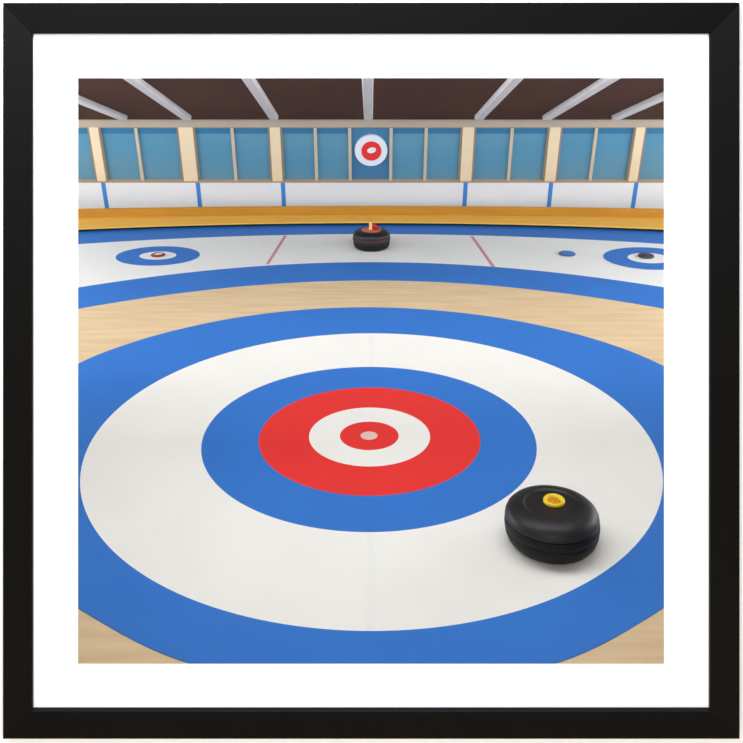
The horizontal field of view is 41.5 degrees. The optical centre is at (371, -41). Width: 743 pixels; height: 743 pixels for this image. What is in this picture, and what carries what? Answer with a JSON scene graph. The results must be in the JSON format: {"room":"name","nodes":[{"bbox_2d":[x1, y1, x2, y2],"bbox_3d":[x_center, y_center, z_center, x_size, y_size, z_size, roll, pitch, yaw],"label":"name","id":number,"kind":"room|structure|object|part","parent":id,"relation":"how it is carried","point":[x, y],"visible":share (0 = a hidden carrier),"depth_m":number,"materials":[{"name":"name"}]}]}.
{"room":"ice rink","nodes":[
{"label":"ice rink","id":0,"kind":"room"},
{"bbox_2d":[78,281,663,663],"bbox_3d":[0.000,1.800,2.800,6.400,0.100,8.800,0,0,0],"label":"floor","id":1,"kind":"structure","parent":0,"point":[636,328],"depth_m":4.84,"materials":[{"name":"brown wood"}]},
{"bbox_2d":[78,307,663,663],"bbox_3d":[-0.009,1.749,3.640,2.760,0.003,2.586,0,0,0],"label":"rings","id":2,"kind":"object","parent":1,"relation":"on","point":[324,485],"visible":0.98,"depth_m":3.28,"materials":[{"name":"blue paint"}]},
{"bbox_2d":[504,485,599,563],"bbox_3d":[0.541,1.685,2.940,0.283,0.126,0.283,0,0,0],"label":"stone","id":3,"kind":"object","parent":2,"relation":"on","point":[550,524],"visible":1,"depth_m":2.86,"materials":[{"name":"black stone"}]},
{"bbox_3d":[0.550,1.629,2.952,0.065,0.012,0.065,0,0,0],"label":"handle","id":4,"kind":"part","parent":3,"relation":"part of","materials":[{"name":"yellow plastic"}]},
{"bbox_2d":[78,223,663,308],"bbox_3d":[0.000,1.749,5.016,6.200,0.003,3.177,0,0,0],"label":"sheet","id":5,"kind":"object","parent":1,"relation":"on","point":[514,256],"visible":0.68,"depth_m":5.72,"materials":[{"name":"blue paint"}]},
{"bbox_2d":[116,246,199,265],"bbox_3d":[-1.262,1.746,5.790,0.490,0.001,0.374,0,0,0],"label":"house marking","id":6,"kind":"object","parent":5,"relation":"on","point":[173,255],"visible":1,"depth_m":5.77,"materials":[{"name":"blue paint"}]},
{"bbox_2d":[151,252,164,256],"bbox_3d":[-1.262,1.739,5.790,0.084,0.014,0.084,0,0,0],"label":"stone","id":7,"kind":"object","parent":6,"relation":"on","point":[156,254],"visible":1,"depth_m":5.78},
{"bbox_2d":[78,206,663,229],"bbox_3d":[0.000,1.703,6.307,6.200,0.088,0.609,0,0,0],"label":"board","id":8,"kind":"object","parent":5,"relation":"on","point":[94,218],"visible":0.77,"depth_m":6.54,"materials":[{"name":"brown wood"}]},
{"bbox_2d":[353,222,389,251],"bbox_3d":[0.000,1.669,5.955,0.227,0.158,0.227,0,0,0],"label":"stone","id":9,"kind":"object","parent":5,"relation":"on","point":[372,238],"visible":1,"depth_m":5.88,"materials":[{"name":"black stone"}]},
{"bbox_3d":[0.000,1.637,5.955,0.120,0.005,0.120,0,0,0],"label":"plate","id":10,"kind":"part","parent":9,"relation":"part of","materials":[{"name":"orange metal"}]},
{"bbox_2d":[559,250,574,255],"bbox_3d":[1.162,1.743,5.822,0.098,0.010,0.098,0,0,0],"label":"puck","id":11,"kind":"object","parent":5,"relation":"on","point":[563,253],"visible":1,"depth_m":5.80,"materials":[{"name":"blue plastic"}]},
{"bbox_2d":[603,247,663,269],"bbox_3d":[1.625,1.746,5.742,0.524,0.001,0.430,0,0,0],"label":"house marking","id":12,"kind":"object","parent":5,"relation":"on","point":[627,257],"visible":0.69,"depth_m":5.73,"materials":[{"name":"blue paint"}]},
{"bbox_2d":[638,253,653,258],"bbox_3d":[1.615,1.736,5.765,0.094,0.019,0.094,0,0,0],"label":"stone","id":13,"kind":"object","parent":12,"relation":"on","point":[641,255],"visible":1,"depth_m":5.75,"materials":[{"name":"black stone"}]},
{"bbox_2d":[78,78,663,119],"bbox_3d":[0.000,0.331,4.145,6.400,1.790,5.710,0,0,0],"label":"ceiling","id":14,"kind":"structure","parent":0,"point":[98,98],"depth_m":5.39,"materials":[{"name":"brown wood"}]},
{"bbox_2d":[78,119,663,182],"bbox_3d":[0.000,1.228,6.537,6.200,1.024,0.608,0,0,0],"label":"wall","id":15,"kind":"structure","parent":0,"point":[185,127],"depth_m":6.39,"materials":[{"name":"beige wood"}]},
{"bbox_2d":[78,127,96,180],"bbox_3d":[-2.097,1.276,6.476,0.524,0.406,0.223,0,0,0],"label":"window","id":16,"kind":"structure","parent":15,"relation":"in","point":[86,169],"depth_m":6.49,"materials":[{"name":"blue glass"}]},
{"bbox_2d":[78,128,87,133],"bbox_3d":[-1.969,1.110,6.393,0.242,0.050,0.029,0,0,0],"label":"blind","id":17,"kind":"object","parent":16,"relation":"attached to","point":[80,130],"depth_m":6.39,"materials":[{"name":"blue fabric"}]},
{"bbox_3d":[-1.805,1.277,6.473,0.060,0.408,0.228,0,0,0],"label":"post","id":18,"kind":"part","parent":15,"relation":"part of","materials":[{"name":"beige wood"}]},
{"bbox_2d":[98,127,183,180],"bbox_3d":[-1.515,1.276,6.476,0.520,0.406,0.223,0,0,0],"label":"window","id":19,"kind":"structure","parent":15,"relation":"in","point":[142,153],"depth_m":6.48,"materials":[{"name":"blue glass"}]},
{"bbox_2d":[101,128,134,133],"bbox_3d":[-1.653,1.110,6.393,0.218,0.050,0.029,0,0,0],"label":"blind","id":20,"kind":"object","parent":19,"relation":"attached to","point":[103,130],"depth_m":6.39,"materials":[{"name":"blue fabric"}]},
{"bbox_3d":[-1.653,1.276,6.485,0.218,0.390,0.204,0,0,0],"label":"pane","id":21,"kind":"part","parent":19,"relation":"part of","materials":[{"name":"blue glass"}]},
{"bbox_2d":[138,128,176,133],"bbox_3d":[-1.396,1.110,6.393,0.256,0.050,0.029,0,0,0],"label":"blind","id":22,"kind":"object","parent":19,"relation":"attached to","point":[140,130],"depth_m":6.39,"materials":[{"name":"blue fabric"}]},
{"bbox_3d":[-1.396,1.276,6.485,0.256,0.390,0.204,0,0,0],"label":"pane","id":23,"kind":"part","parent":19,"relation":"part of","materials":[{"name":"blue glass"}]},
{"bbox_3d":[-1.208,1.277,6.473,0.094,0.408,0.228,0,0,0],"label":"post","id":24,"kind":"part","parent":15,"relation":"part of","materials":[{"name":"beige wood"}]},
{"bbox_2d":[193,127,272,180],"bbox_3d":[-0.911,1.276,6.476,0.499,0.406,0.223,0,0,0],"label":"window","id":25,"kind":"structure","parent":15,"relation":"in","point":[235,153],"depth_m":6.48,"materials":[{"name":"blue glass"}]},
{"bbox_2d":[195,128,230,133],"bbox_3d":[-1.033,1.110,6.393,0.230,0.050,0.029,0,0,0],"label":"blind","id":26,"kind":"object","parent":25,"relation":"attached to","point":[197,130],"depth_m":6.39,"materials":[{"name":"blue fabric"}]},
{"bbox_3d":[-1.033,1.276,6.485,0.230,0.390,0.204,0,0,0],"label":"pane","id":27,"kind":"part","parent":25,"relation":"part of","materials":[{"name":"blue glass"}]},
{"bbox_2d":[234,128,267,133],"bbox_3d":[-0.786,1.110,6.393,0.223,0.050,0.029,0,0,0],"label":"blind","id":28,"kind":"object","parent":25,"relation":"attached to","point":[236,130],"depth_m":6.39,"materials":[{"name":"blue fabric"}]},
{"bbox_3d":[-0.786,1.276,6.485,0.223,0.390,0.204,0,0,0],"label":"pane","id":29,"kind":"part","parent":25,"relation":"part of","materials":[{"name":"blue glass"}]},
{"bbox_3d":[-0.628,1.277,6.473,0.067,0.408,0.228,0,0,0],"label":"post","id":30,"kind":"part","parent":15,"relation":"part of","materials":[{"name":"beige wood"}]},
{"bbox_2d":[78,183,663,208],"bbox_3d":[0.000,1.609,6.641,6.200,0.265,0.157,0,0,0],"label":"board","id":31,"kind":"object","parent":15,"relation":"attached to","point":[90,195],"visible":0.49,"depth_m":6.61,"materials":[{"name":"white plastic"}]},
{"bbox_3d":[0.000,1.480,6.574,6.200,0.023,0.035,0,0,0],"label":"sill","id":32,"kind":"part","parent":15,"relation":"part of","materials":[{"name":"beige wood"}]},
{"bbox_2d":[280,127,462,180],"bbox_3d":[-0.001,1.276,6.476,1.188,0.406,0.223,0,0,0],"label":"window","id":33,"kind":"structure","parent":15,"relation":"in","point":[316,153],"depth_m":6.48,"materials":[{"name":"blue glass"}]},
{"bbox_2d":[282,128,313,133],"bbox_3d":[-0.479,1.110,6.393,0.205,0.050,0.029,0,0,0],"label":"blind","id":34,"kind":"object","parent":33,"relation":"attached to","point":[284,130],"depth_m":6.39,"materials":[{"name":"blue fabric"}]},
{"bbox_3d":[-0.479,1.276,6.485,0.205,0.390,0.204,0,0,0],"label":"pane","id":35,"kind":"part","parent":33,"relation":"part of","materials":[{"name":"blue glass"}]},
{"bbox_2d":[317,128,347,133],"bbox_3d":[-0.255,1.110,6.393,0.205,0.050,0.029,0,0,0],"label":"blind","id":36,"kind":"object","parent":33,"relation":"attached to","point":[319,130],"depth_m":6.39,"materials":[{"name":"blue fabric"}]},
{"bbox_3d":[-0.255,1.276,6.485,0.205,0.390,0.204,0,0,0],"label":"pane","id":37,"kind":"part","parent":33,"relation":"part of","materials":[{"name":"blue glass"}]},
{"bbox_3d":[-0.007,1.276,6.485,0.250,0.390,0.204,0,0,0],"label":"pane","id":38,"kind":"part","parent":33,"relation":"part of","materials":[{"name":"blue glass"}]},
{"bbox_2d":[355,134,386,165],"bbox_3d":[-0.003,1.255,6.462,0.214,0.229,0.126,0,0,0],"label":"sign","id":39,"kind":"object","parent":33,"relation":"attached to","point":[370,149],"visible":1,"depth_m":6.45,"materials":[{"name":"red paint"}]},
{"bbox_3d":[0.242,1.276,6.485,0.209,0.390,0.204,0,0,0],"label":"pane","id":40,"kind":"part","parent":33,"relation":"part of","materials":[{"name":"blue glass"}]},
{"bbox_2d":[393,128,424,133],"bbox_3d":[0.242,1.110,6.393,0.209,0.050,0.029,0,0,0],"label":"blind","id":41,"kind":"object","parent":33,"relation":"attached to","point":[395,130],"depth_m":6.39,"materials":[{"name":"blue fabric"}]},
{"bbox_3d":[0.473,1.276,6.485,0.213,0.390,0.204,0,0,0],"label":"pane","id":42,"kind":"part","parent":33,"relation":"part of","materials":[{"name":"blue glass"}]},
{"bbox_2d":[428,128,460,133],"bbox_3d":[0.473,1.110,6.393,0.213,0.050,0.029,0,0,0],"label":"blind","id":43,"kind":"object","parent":33,"relation":"attached to","point":[430,130],"depth_m":6.39,"materials":[{"name":"blue fabric"}]},
{"bbox_3d":[0.630,1.277,6.473,0.075,0.408,0.228,0,0,0],"label":"post","id":44,"kind":"part","parent":15,"relation":"part of","materials":[{"name":"beige wood"}]},
{"bbox_2d":[471,127,549,180],"bbox_3d":[0.913,1.276,6.476,0.490,0.406,0.223,0,0,0],"label":"window","id":45,"kind":"structure","parent":15,"relation":"in","point":[508,153],"depth_m":6.48,"materials":[{"name":"blue glass"}]},
{"bbox_3d":[0.794,1.276,6.485,0.226,0.390,0.204,0,0,0],"label":"pane","id":46,"kind":"part","parent":45,"relation":"part of","materials":[{"name":"blue glass"}]},
{"bbox_2d":[476,128,510,133],"bbox_3d":[0.794,1.110,6.393,0.226,0.050,0.029,0,0,0],"label":"blind","id":47,"kind":"object","parent":45,"relation":"attached to","point":[478,130],"depth_m":6.39,"materials":[{"name":"blue fabric"}]},
{"bbox_3d":[1.036,1.276,6.485,0.218,0.390,0.204,0,0,0],"label":"pane","id":48,"kind":"part","parent":45,"relation":"part of","materials":[{"name":"blue glass"}]},
{"bbox_2d":[514,128,546,133],"bbox_3d":[1.036,1.110,6.393,0.218,0.050,0.029,0,0,0],"label":"blind","id":49,"kind":"object","parent":45,"relation":"attached to","point":[516,130],"depth_m":6.39,"materials":[{"name":"blue fabric"}]},
{"bbox_3d":[1.194,1.277,6.473,0.072,0.408,0.228,0,0,0],"label":"post","id":50,"kind":"part","parent":15,"relation":"part of","materials":[{"name":"beige wood"}]},
{"bbox_2d":[555,127,635,180],"bbox_3d":[1.474,1.276,6.476,0.489,0.406,0.223,0,0,0],"label":"window","id":51,"kind":"structure","parent":15,"relation":"in","point":[589,153],"depth_m":6.48,"materials":[{"name":"blue glass"}]},
{"bbox_3d":[1.349,1.276,6.485,0.212,0.390,0.204,0,0,0],"label":"pane","id":52,"kind":"part","parent":51,"relation":"part of","materials":[{"name":"blue glass"}]},
{"bbox_2d":[562,128,594,133],"bbox_3d":[1.349,1.110,6.393,0.212,0.050,0.029,0,0,0],"label":"blind","id":53,"kind":"object","parent":51,"relation":"attached to","point":[564,130],"depth_m":6.39,"materials":[{"name":"blue fabric"}]},
{"bbox_3d":[1.591,1.276,6.485,0.231,0.390,0.204,0,0,0],"label":"pane","id":54,"kind":"part","parent":51,"relation":"part of","materials":[{"name":"blue glass"}]},
{"bbox_2d":[598,128,632,133],"bbox_3d":[1.591,1.110,6.393,0.231,0.050,0.029,0,0,0],"label":"blind","id":55,"kind":"object","parent":51,"relation":"attached to","point":[600,130],"depth_m":6.39,"materials":[{"name":"blue fabric"}]},
{"bbox_3d":[1.748,1.277,6.473,0.059,0.408,0.228,0,0,0],"label":"post","id":56,"kind":"part","parent":15,"relation":"part of","materials":[{"name":"beige wood"}]},
{"bbox_2d":[637,127,663,180],"bbox_3d":[2.043,1.276,6.476,0.531,0.406,0.223,0,0,0],"label":"window","id":57,"kind":"structure","parent":15,"relation":"in","point":[651,166],"depth_m":6.49,"materials":[{"name":"blue glass"}]},
{"bbox_2d":[646,128,663,133],"bbox_3d":[1.915,1.110,6.393,0.249,0.050,0.029,0,0,0],"label":"blind","id":58,"kind":"object","parent":57,"relation":"attached to","point":[648,130],"depth_m":6.39,"materials":[{"name":"blue fabric"}]},
{"bbox_2d":[0,0,742,742],"bbox_3d":[0.000,0.400,1.250,6.400,2.700,0.080,0,0,0],"label":"wall","id":59,"kind":"structure","parent":0,"point":[2,740],"depth_m":1.21,"materials":[{"name":"white paint"}]},
{"bbox_2d":[3,2,739,738],"bbox_3d":[0.000,0.502,1.203,0.900,0.899,0.014,0,0,0],"label":"picture frame","id":60,"kind":"object","parent":59,"relation":"attached to","point":[694,47],"visible":1,"depth_m":1.21,"materials":[{"name":"black wood"}]},
{"bbox_3d":[-0.433,0.502,1.203,0.034,0.898,0.014,0,0,0],"label":"rail","id":61,"kind":"part","parent":60,"relation":"part of","materials":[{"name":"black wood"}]},
{"bbox_3d":[0.000,0.935,1.203,0.899,0.032,0.014,0,0,0],"label":"rail","id":62,"kind":"part","parent":60,"relation":"part of","materials":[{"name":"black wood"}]},
{"bbox_3d":[0.000,0.071,1.203,0.899,0.038,0.014,0,0,0],"label":"rail","id":63,"kind":"part","parent":60,"relation":"part of","materials":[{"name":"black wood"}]},
{"bbox_3d":[0.432,0.502,1.203,0.035,0.898,0.014,0,0,0],"label":"rail","id":64,"kind":"part","parent":60,"relation":"part of","materials":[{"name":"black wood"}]}
]}

